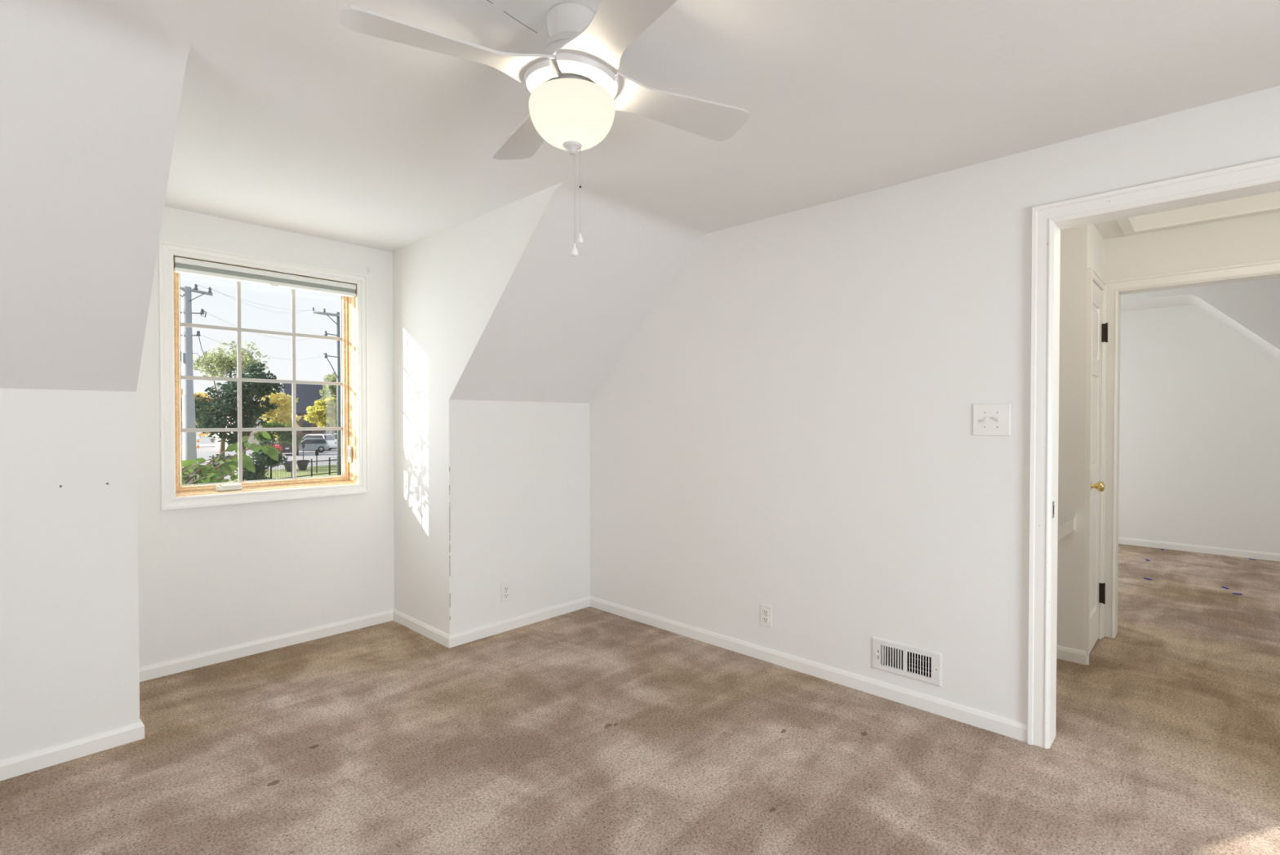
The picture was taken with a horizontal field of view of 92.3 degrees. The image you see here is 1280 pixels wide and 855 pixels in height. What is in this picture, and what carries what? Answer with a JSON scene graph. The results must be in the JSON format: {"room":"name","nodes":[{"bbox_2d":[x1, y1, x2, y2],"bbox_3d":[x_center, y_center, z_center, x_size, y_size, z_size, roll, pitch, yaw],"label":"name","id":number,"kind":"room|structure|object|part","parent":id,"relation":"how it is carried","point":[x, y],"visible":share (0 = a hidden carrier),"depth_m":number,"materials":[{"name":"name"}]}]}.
{"room":"empty bedroom","nodes":[
{"label":"empty bedroom","id":0,"kind":"room"},
{"bbox_2d":[0,387,139,759],"bbox_3d":[-2.671,0.564,1.778,0.001,1.396,1.908,1,1,43],"label":"wall","id":1,"kind":"structure","parent":0,"point":[69,664],"depth_m":2.32,"materials":[{"name":"white paint"}]},
{"bbox_2d":[0,718,144,780],"bbox_3d":[-2.673,1.228,1.798,0.043,0.068,1.921,1,1,43],"label":"baseboard","id":2,"kind":"structure","parent":1,"relation":"attached to","point":[18,765],"depth_m":2.32,"materials":[{"name":"white wood"}]},
{"bbox_2d":[136,206,394,666],"bbox_3d":[-2.131,0.114,3.518,0.220,2.850,1.972,1,1,43],"label":"wall","id":3,"kind":"structure","parent":0,"point":[211,578],"depth_m":3.41,"materials":[{"name":"white paint"}]},
{"bbox_2d":[158,240,368,510],"bbox_3d":[-2.116,-0.263,3.510,0.244,1.342,1.028,1,1,43],"label":"window","id":4,"kind":"structure","parent":3,"relation":"in","point":[353,478],"depth_m":3.42,"materials":[{"name":"white wood"}]},
{"bbox_3d":[-2.243,0.326,3.355,0.040,0.033,0.124,1,1,43],"label":"crank handle","id":5,"kind":"part","parent":4,"relation":"part of","materials":[{"name":"white plastic"}]},
{"bbox_3d":[-2.130,-0.263,3.523,0.048,1.194,0.880,1,1,43],"label":"sash","id":6,"kind":"part","parent":4,"relation":"part of","materials":[{"name":"brown wood"}]},
{"bbox_2d":[173,256,355,297],"bbox_3d":[-2.060,-0.828,3.452,0.056,0.080,0.897,1,1,43],"label":"window shade","id":7,"kind":"object","parent":4,"relation":"attached to","point":[181,265],"visible":0.92,"depth_m":3.39,"materials":[{"name":"white"}]},
{"bbox_2d":[392,181,564,634],"bbox_3d":[-0.950,0.066,3.346,1.731,2.350,0.001,1,1,43],"label":"wall","id":8,"kind":"structure","parent":0,"point":[447,285],"depth_m":3.58,"materials":[{"name":"white paint"}]},
{"bbox_2d":[448,400,589,634],"bbox_3d":[-0.711,0.537,3.855,0.001,1.396,1.060,1,1,43],"label":"wall","id":9,"kind":"structure","parent":0,"point":[519,471],"depth_m":3.79,"materials":[{"name":"paint"}]},
{"bbox_2d":[500,581,511,602],"bbox_3d":[-0.815,1.000,3.744,0.009,0.116,0.072,1,1,43],"label":"wall outlet","id":10,"kind":"object","parent":9,"relation":"attached to","point":[506,586],"visible":1,"depth_m":3.74,"materials":[{"name":"white plastic"}]},
{"bbox_2d":[503,592,508,597],"bbox_3d":[-0.814,1.021,3.743,0.004,0.029,0.033,1,1,43],"label":"receptacle","id":11,"kind":"object","parent":10,"relation":"attached to","point":[505,594],"depth_m":3.74,"materials":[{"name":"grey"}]},
{"bbox_2d":[503,585,508,591],"bbox_3d":[-0.814,0.980,3.742,0.004,0.029,0.033,1,1,43],"label":"receptacle","id":12,"kind":"object","parent":10,"relation":"attached to","point":[505,587],"depth_m":3.74,"materials":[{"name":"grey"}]},
{"bbox_2d":[0,0,1279,403],"bbox_3d":[-0.121,-0.601,1.028,6.107,0.954,4.340,1,1,43],"label":"ceiling","id":13,"kind":"structure","parent":0,"point":[277,114],"depth_m":2.05,"materials":[{"name":"paint"}]},
{"bbox_2d":[339,0,748,256],"bbox_3d":[-0.180,-0.771,1.640,0.858,0.630,0.858,0,1,16],"label":"ceiling fan","id":14,"kind":"object","parent":13,"relation":"hanging from","point":[575,86],"visible":1,"depth_m":1.56,"materials":[{"name":"white metal"}]},
{"bbox_3d":[-0.461,-0.920,1.485,0.473,0.039,0.176,0,1,-29],"label":"blade","id":15,"kind":"part","parent":14,"relation":"part of","materials":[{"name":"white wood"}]},
{"bbox_3d":[-0.334,-0.926,1.919,0.176,0.039,0.473,0,1,-29],"label":"blade","id":16,"kind":"part","parent":14,"relation":"part of","materials":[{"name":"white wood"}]},
{"bbox_3d":[-0.180,-0.813,1.640,0.229,0.125,0.229,1,1,43],"label":"lamp shade","id":17,"kind":"part","parent":14,"relation":"part of","materials":[{"name":"white glass"}]},
{"bbox_3d":[-0.174,-0.611,1.642,0.003,0.247,0.003,1,1,43],"label":"pull chain","id":18,"kind":"part","parent":14,"relation":"part of","materials":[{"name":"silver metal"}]},
{"bbox_3d":[-0.174,-0.474,1.644,0.019,0.036,0.019,1,1,43],"label":"pull knob","id":19,"kind":"part","parent":14,"relation":"part of","materials":[{"name":"white plastic"}]},
{"bbox_3d":[-0.159,-0.630,1.642,0.003,0.228,0.003,1,1,43],"label":"pull chain","id":20,"kind":"part","parent":14,"relation":"part of","materials":[{"name":"silver metal"}]},
{"bbox_3d":[-0.159,-0.506,1.644,0.015,0.029,0.015,1,1,43],"label":"pull knob","id":21,"kind":"part","parent":14,"relation":"part of","materials":[{"name":"white plastic"}]},
{"bbox_3d":[-0.027,-0.919,1.358,0.176,0.039,0.473,0,1,-29],"label":"blade","id":22,"kind":"part","parent":14,"relation":"part of","materials":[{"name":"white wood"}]},
{"bbox_3d":[0.100,-0.924,1.791,0.473,0.039,0.176,0,1,-29],"label":"blade","id":23,"kind":"part","parent":14,"relation":"part of","materials":[{"name":"white wood"}]},
{"bbox_2d":[0,543,1279,854],"bbox_3d":[1.671,1.247,2.895,6.223,0.001,9.680,1,1,43],"label":"floor","id":24,"kind":"structure","parent":0,"point":[588,730],"depth_m":2.35,"materials":[{"name":"beige carpet"}]},
{"bbox_2d":[589,85,1279,724],"bbox_3d":[1.660,0.079,2.421,5.408,2.350,0.117,1,1,43],"label":"wall","id":25,"kind":"structure","parent":0,"point":[788,427],"depth_m":2.92,"materials":[{"name":"white paint"}]},
{"bbox_2d":[139,595,1027,742],"bbox_3d":[-0.388,1.206,3.469,4.109,0.068,1.558,0,1,7],"label":"baseboard","id":26,"kind":"structure","parent":25,"relation":"attached to","point":[1004,726],"depth_m":3.35,"materials":[{"name":"white wood"}]},
{"bbox_2d":[760,603,772,627],"bbox_3d":[0.672,1.002,3.279,0.072,0.116,0.009,1,1,43],"label":"wall outlet","id":27,"kind":"object","parent":25,"relation":"attached to","point":[766,611],"visible":1,"depth_m":3.27,"materials":[{"name":"white plastic"}]},
{"bbox_2d":[763,616,768,622],"bbox_3d":[0.671,1.023,3.277,0.033,0.029,0.004,1,1,43],"label":"receptacle","id":28,"kind":"object","parent":27,"relation":"attached to","point":[766,619],"depth_m":3.27,"materials":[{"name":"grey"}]},
{"bbox_2d":[763,608,768,614],"bbox_3d":[0.671,0.982,3.277,0.033,0.029,0.004,1,1,43],"label":"receptacle","id":29,"kind":"object","parent":27,"relation":"attached to","point":[766,611],"depth_m":3.27,"materials":[{"name":"grey plastic"}]},
{"bbox_2d":[871,635,942,686],"bbox_3d":[1.232,1.053,2.816,0.306,0.146,0.127,1,1,43],"label":"air vent","id":30,"kind":"object","parent":25,"relation":"in","point":[905,657],"visible":1,"depth_m":2.79,"materials":[{"name":"white metal"}]},
{"bbox_2d":[973,403,1010,435],"bbox_3d":[1.442,-0.032,2.530,0.138,0.132,0.021,1,1,43],"label":"light switch","id":31,"kind":"object","parent":25,"relation":"attached to","point":[988,419],"visible":1,"depth_m":2.53,"materials":[{"name":"white plastic"}]},
{"bbox_2d":[1027,156,1279,748],"bbox_3d":[1.938,0.199,2.150,0.964,2.117,0.151,1,1,43],"label":"door frame","id":32,"kind":"structure","parent":25,"relation":"attached to","point":[1260,177],"depth_m":2.40,"materials":[{"name":"white wood"}]},
{"bbox_3d":[1.616,0.321,2.408,0.003,0.065,0.026,1,1,43],"label":"strike plate","id":33,"kind":"part","parent":32,"relation":"part of","materials":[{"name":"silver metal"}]},
{"bbox_2d":[1056,225,1087,650],"bbox_3d":[1.358,0.056,4.145,2.685,2.350,0.001,1,1,43],"label":"wall","id":34,"kind":"structure","parent":0,"point":[1073,241],"depth_m":3.26,"materials":[{"name":"white paint"}]},
{"bbox_2d":[1057,512,1075,542],"bbox_3d":[2.070,0.757,3.442,0.598,0.620,0.056,1,1,43],"label":"handrail","id":35,"kind":"object","parent":34,"relation":"attached to","point":[1066,527],"visible":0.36,"depth_m":3.25,"materials":[{"name":"white wood"}]},
{"bbox_2d":[1056,644,1086,664],"bbox_3d":[1.409,1.197,4.132,2.598,0.068,0.057,1,1,43],"label":"baseboard","id":36,"kind":"structure","parent":34,"relation":"attached to","point":[1068,654],"depth_m":3.26,"materials":[{"name":"white wood"}]},
{"bbox_2d":[1083,223,1103,636],"bbox_3d":[2.540,0.065,3.441,0.001,2.350,0.600,1,1,43],"label":"wall","id":37,"kind":"structure","parent":0,"point":[1095,240],"depth_m":3.41,"materials":[{"name":"white paint"}]},
{"bbox_2d":[1093,191,1279,239],"bbox_3d":[2.230,-1.185,3.038,5.450,0.160,1.588,1,1,43],"label":"ceiling","id":38,"kind":"structure","parent":0,"point":[1108,229],"depth_m":3.28,"materials":[{"name":"white paint"}]},
{"bbox_2d":[1102,211,1279,292],"bbox_3d":[2.814,-0.163,3.671,5.450,2.800,0.115,1,1,43],"label":"wall","id":39,"kind":"structure","parent":0,"point":[1256,237],"depth_m":3.37,"materials":[{"name":"white paint"}]},
{"bbox_2d":[1083,266,1107,664],"bbox_3d":[2.539,0.202,3.412,0.103,2.078,0.552,1,1,43],"label":"door","id":40,"kind":"structure","parent":39,"relation":"in","point":[1096,292],"depth_m":3.44,"materials":[{"name":"white wood"}]},
{"bbox_3d":[2.424,0.311,3.264,0.067,0.062,0.062,1,1,43],"label":"knob","id":41,"kind":"part","parent":40,"relation":"part of","materials":[{"name":"gold metal"}]},
{"bbox_2d":[1103,258,1279,637],"bbox_3d":[3.123,0.190,3.370,0.945,2.102,0.143,1,1,43],"label":"door frame","id":42,"kind":"structure","parent":39,"relation":"attached to","point":[1265,269],"depth_m":3.61,"materials":[{"name":"white wood"}]},
{"bbox_2d":[1116,205,1279,235],"bbox_3d":[2.787,-1.094,2.749,1.084,0.014,1.109,1,1,43],"label":"trim","id":43,"kind":"structure","parent":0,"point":[1126,224],"depth_m":3.28,"materials":[{"name":"white wood"}]},
{"bbox_2d":[1118,305,1279,553],"bbox_3d":[4.876,-0.024,6.440,3.450,2.450,0.001,1,1,43],"label":"wall","id":44,"kind":"structure","parent":0,"point":[1199,430],"depth_m":5.95,"materials":[{"name":"white paint"}]},
{"bbox_2d":[1118,537,1279,561],"bbox_3d":[4.872,1.167,6.451,3.350,0.068,0.013,1,1,43],"label":"baseboard","id":45,"kind":"structure","parent":44,"relation":"attached to","point":[1155,544],"depth_m":5.93,"materials":[{"name":"white wood"}]},
{"bbox_2d":[1120,277,1279,349],"bbox_3d":[4.920,-0.185,5.392,4.850,2.800,0.001,1,1,43],"label":"ceiling","id":46,"kind":"structure","parent":0,"point":[1255,304],"depth_m":5.19,"materials":[{"name":"paint"}]},
{"bbox_2d":[1120,294,1279,359],"bbox_3d":[4.626,0.007,6.175,3.350,2.395,0.730,1,1,43],"label":"ceiling","id":47,"kind":"structure","parent":0,"point":[1178,300],"depth_m":5.66,"materials":[{"name":"paint"}]},
{"label":"outside","id":48,"kind":"structure","parent":0,"visible":0},
{"bbox_2d":[228,464,337,481],"bbox_3d":[-15.191,3.213,24.012,45.000,0.120,26.000,1,1,43],"label":"lawn","id":49,"kind":"structure","parent":48,"point":[299,473],"depth_m":40.30,"materials":[{"name":"green plant"}]},
{"bbox_2d":[180,284,213,484],"bbox_3d":[-13.189,-0.469,18.065,0.379,7.642,1.088,1,1,43],"label":"utility pole","id":50,"kind":"object","parent":49,"relation":"on","point":[188,421],"visible":0.62,"depth_m":17.92,"materials":[{"name":"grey wood"}]},
{"bbox_2d":[197,284,324,310],"bbox_3d":[-16.193,-5.729,27.882,0.012,2.812,20.645,0,1,-18],"label":"power line","id":51,"kind":"object","parent":50,"relation":"attached to","point":[197,285],"visible":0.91,"depth_m":22.55,"materials":[{"name":"grey metal"}]},
{"bbox_2d":[211,288,312,312],"bbox_3d":[-16.300,-5.702,27.799,0.012,2.862,20.354,0,1,-20],"label":"power line","id":52,"kind":"object","parent":50,"relation":"attached to","point":[211,288],"visible":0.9,"depth_m":23.96,"materials":[{"name":"grey metal"}]},
{"bbox_2d":[200,334,324,359],"bbox_3d":[-16.137,-3.585,27.933,0.012,1.500,20.595,0,1,-18],"label":"power line","id":53,"kind":"object","parent":50,"relation":"attached to","point":[201,335],"visible":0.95,"depth_m":23.50,"materials":[{"name":"grey metal"}]},
{"bbox_2d":[207,312,324,339],"bbox_3d":[-16.103,-4.598,27.957,0.012,2.075,20.547,0,1,-18],"label":"power line","id":54,"kind":"object","parent":50,"relation":"attached to","point":[207,313],"visible":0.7,"depth_m":23.71,"materials":[{"name":"grey metal"}]},
{"bbox_2d":[181,362,284,480],"bbox_3d":[-14.721,0.410,22.368,2.322,5.680,3.257,1,1,43],"label":"broadleaf tree","id":55,"kind":"object","parent":49,"relation":"on","point":[228,399],"visible":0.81,"depth_m":22.12,"materials":[{"name":"green plant"}]},
{"bbox_2d":[208,439,281,480],"bbox_3d":[-13.232,1.832,20.925,1.488,2.862,2.378,0,1,24],"label":"shrub","id":56,"kind":"object","parent":49,"relation":"on","point":[263,459],"visible":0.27,"depth_m":20.88,"materials":[{"name":"green plant"}]},
{"bbox_2d":[282,461,297,471],"bbox_3d":[-23.215,2.594,40.809,0.880,0.680,0.880,1,1,43],"label":"planter","id":57,"kind":"object","parent":49,"relation":"on","point":[283,462],"visible":0.48,"depth_m":40.53,"materials":[{"name":"grey paint"}]},
{"bbox_2d":[265,457,337,479],"bbox_3d":[-19.545,2.445,37.673,0.078,1.140,10.621,0,1,13],"label":"iron fence","id":58,"kind":"object","parent":49,"relation":"on","point":[329,460],"visible":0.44,"depth_m":35.96,"materials":[{"name":"grey metal"}]},
{"bbox_3d":[-20.400,2.492,34.010,0.090,1.140,0.078,1,1,43],"label":"post","id":59,"kind":"part","parent":58,"relation":"part of","materials":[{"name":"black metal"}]},
{"bbox_3d":[-20.058,2.473,35.475,0.090,1.140,0.078,1,1,43],"label":"post","id":60,"kind":"part","parent":58,"relation":"part of","materials":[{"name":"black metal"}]},
{"bbox_3d":[-19.545,2.045,37.667,0.064,0.055,10.531,0,1,13],"label":"rail","id":61,"kind":"part","parent":58,"relation":"part of","materials":[{"name":"black metal"}]},
{"bbox_3d":[-19.545,2.845,37.678,0.064,0.055,10.531,0,1,13],"label":"rail","id":62,"kind":"part","parent":58,"relation":"part of","materials":[{"name":"black metal"}]},
{"bbox_3d":[-19.716,2.454,36.940,0.090,1.140,0.078,1,1,43],"label":"post","id":63,"kind":"part","parent":58,"relation":"part of","materials":[{"name":"black metal"}]},
{"bbox_3d":[-19.374,2.435,38.405,0.090,1.140,0.078,1,1,43],"label":"post","id":64,"kind":"part","parent":58,"relation":"part of","materials":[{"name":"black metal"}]},
{"bbox_2d":[296,459,310,470],"bbox_3d":[-23.052,2.578,42.045,0.880,0.680,0.880,1,1,43],"label":"planter","id":65,"kind":"object","parent":49,"relation":"on","point":[300,464],"visible":0.74,"depth_m":41.83,"materials":[{"name":"grey paint"}]},
{"bbox_2d":[311,306,341,475],"bbox_3d":[-19.232,-2.105,37.870,0.339,10.394,1.664,1,1,45],"label":"utility pole","id":66,"kind":"object","parent":49,"relation":"on","point":[337,314],"visible":0.91,"depth_m":38.25,"materials":[{"name":"grey wood"}]},
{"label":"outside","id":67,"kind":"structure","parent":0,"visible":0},
{"bbox_2d":[181,431,337,484],"bbox_3d":[-204.575,-0.353,296.304,695.700,0.001,450.000,1,1,43],"label":"street","id":68,"kind":"structure","parent":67,"point":[205,452],"depth_m":61.71,"materials":[{"name":"grey asphalt"}]},
{"bbox_2d":[196,436,199,448],"bbox_3d":[-53.497,1.796,74.466,0.240,1.400,0.240,1,1,43],"label":"marker","id":69,"kind":"object","parent":68,"relation":"on","point":[197,437],"visible":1,"depth_m":74.37,"materials":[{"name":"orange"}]},
{"bbox_2d":[181,388,215,436],"bbox_3d":[-31.245,0.086,42.714,2.305,5.798,3.854,0,1,26],"label":"tree","id":70,"kind":"object","parent":68,"relation":"on","point":[202,394],"visible":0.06,"depth_m":43.02,"materials":[{"name":"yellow plant"}]},
{"bbox_2d":[182,444,215,447],"bbox_3d":[-59.912,2.487,78.606,11.000,0.150,12.000,1,1,43],"label":"curb","id":71,"kind":"object","parent":68,"relation":"on","point":[200,445],"depth_m":81.40,"materials":[{"name":"concrete"}]},
{"bbox_2d":[182,339,270,479],"bbox_3d":[-21.597,-0.761,32.367,2.796,7.764,4.037,1,1,43],"label":"tree","id":72,"kind":"object","parent":68,"relation":"on","point":[229,362],"visible":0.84,"depth_m":32.02,"materials":[{"name":"green plant"}]},
{"bbox_2d":[182,431,280,484],"bbox_3d":[-3.572,1.104,3.628,1.130,4.776,2.474,0,1,16],"label":"shrub","id":73,"kind":"object","parent":68,"relation":"on","point":[214,473],"visible":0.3,"depth_m":4.38,"materials":[{"name":"green plant"}]},
{"bbox_2d":[215,393,291,449],"bbox_3d":[-47.399,-1.393,75.131,8.700,8.000,6.600,1,1,43],"label":"house","id":74,"kind":"structure","parent":68,"relation":"on","point":[251,440],"depth_m":72.06,"materials":[{"name":"beige"}]},
{"bbox_2d":[248,444,288,470],"bbox_3d":[-25.127,2.050,41.695,1.879,1.885,2.040,0,1,13],"label":"flowering bush","id":75,"kind":"object","parent":68,"relation":"on","point":[280,458],"visible":0.13,"depth_m":41.84,"materials":[{"name":"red plant"}]},
{"bbox_2d":[253,421,302,445],"bbox_3d":[-30.697,1.157,52.081,2.001,3.411,3.953,0,1,31],"label":"hedge","id":76,"kind":"object","parent":68,"relation":"on","point":[286,436],"visible":0.64,"depth_m":51.87,"materials":[{"name":"green plant"}]},
{"bbox_2d":[259,388,302,457],"bbox_3d":[-32.769,-0.407,55.714,2.854,6.458,4.264,1,1,43],"label":"tree","id":77,"kind":"object","parent":68,"relation":"on","point":[282,414],"visible":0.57,"depth_m":55.33,"materials":[{"name":"yellow plant"}]},
{"bbox_2d":[276,441,298,454],"bbox_3d":[-34.997,1.831,60.984,1.924,1.720,4.625,0,1,-31],"label":"parked car","id":78,"kind":"object","parent":68,"relation":"on","point":[287,448],"visible":0.36,"depth_m":59.08,"materials":[{"name":"grey paint"}]},
{"bbox_2d":[302,443,304,459],"bbox_3d":[-26.499,2.080,48.428,0.085,1.650,0.200,1,1,43],"label":"sign post","id":79,"kind":"object","parent":68,"relation":"on","point":[303,444],"visible":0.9,"depth_m":48.41,"materials":[{"name":"black metal"}]},
{"bbox_2d":[275,382,337,437],"bbox_3d":[-50.000,-2.308,95.454,13.400,9.300,13.000,1,1,43],"label":"building","id":80,"kind":"structure","parent":68,"relation":"on","point":[307,393],"depth_m":90.30,"materials":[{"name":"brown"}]},
{"bbox_2d":[291,437,329,453],"bbox_3d":[-35.403,1.884,65.370,4.225,1.500,1.774,0,1,-32],"label":"parked car","id":81,"kind":"object","parent":68,"relation":"on","point":[311,443],"visible":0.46,"depth_m":65.10,"materials":[{"name":"silver metal"}]},
{"bbox_2d":[315,449,318,472],"bbox_3d":[-20.925,2.241,39.839,0.085,1.550,0.200,1,1,43],"label":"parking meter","id":82,"kind":"object","parent":68,"relation":"on","point":[316,451],"visible":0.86,"depth_m":39.82,"materials":[{"name":"black metal"}]},
{"bbox_2d":[297,433,336,449],"bbox_3d":[-36.929,1.658,69.280,4.825,1.850,1.974,0,1,8],"label":"parked car","id":83,"kind":"object","parent":68,"relation":"on","point":[330,438],"visible":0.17,"depth_m":68.63,"materials":[{"name":"white paint"}]},
{"bbox_2d":[302,396,337,434],"bbox_3d":[-36.195,-0.497,70.754,2.906,6.258,4.720,1,1,41],"label":"tree","id":84,"kind":"object","parent":68,"relation":"on","point":[327,412],"visible":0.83,"depth_m":70.20,"materials":[{"name":"yellow plant"}]},
{"bbox_2d":[319,372,336,435],"bbox_3d":[-41.442,-2.540,84.040,4.724,9.960,4.302,1,1,43],"label":"tree","id":85,"kind":"object","parent":68,"relation":"on","point":[329,390],"visible":0.5,"depth_m":83.19,"materials":[{"name":"green plant"}]},
{"bbox_2d":[323,430,337,434],"bbox_3d":[-43.962,1.396,87.465,4.825,1.900,2.024,0,1,33],"label":"parked car","id":86,"kind":"object","parent":68,"relation":"on","point":[329,431],"visible":0.02,"depth_m":86.21,"materials":[{"name":"grey paint"}]},
{"bbox_2d":[333,432,337,446],"bbox_3d":[-36.058,1.579,73.409,4.825,1.900,1.974,0,1,-7],"label":"parked car","id":87,"kind":"object","parent":68,"relation":"on","point":[335,435],"visible":0.02,"depth_m":72.56,"materials":[{"name":"white paint"}]}
]}

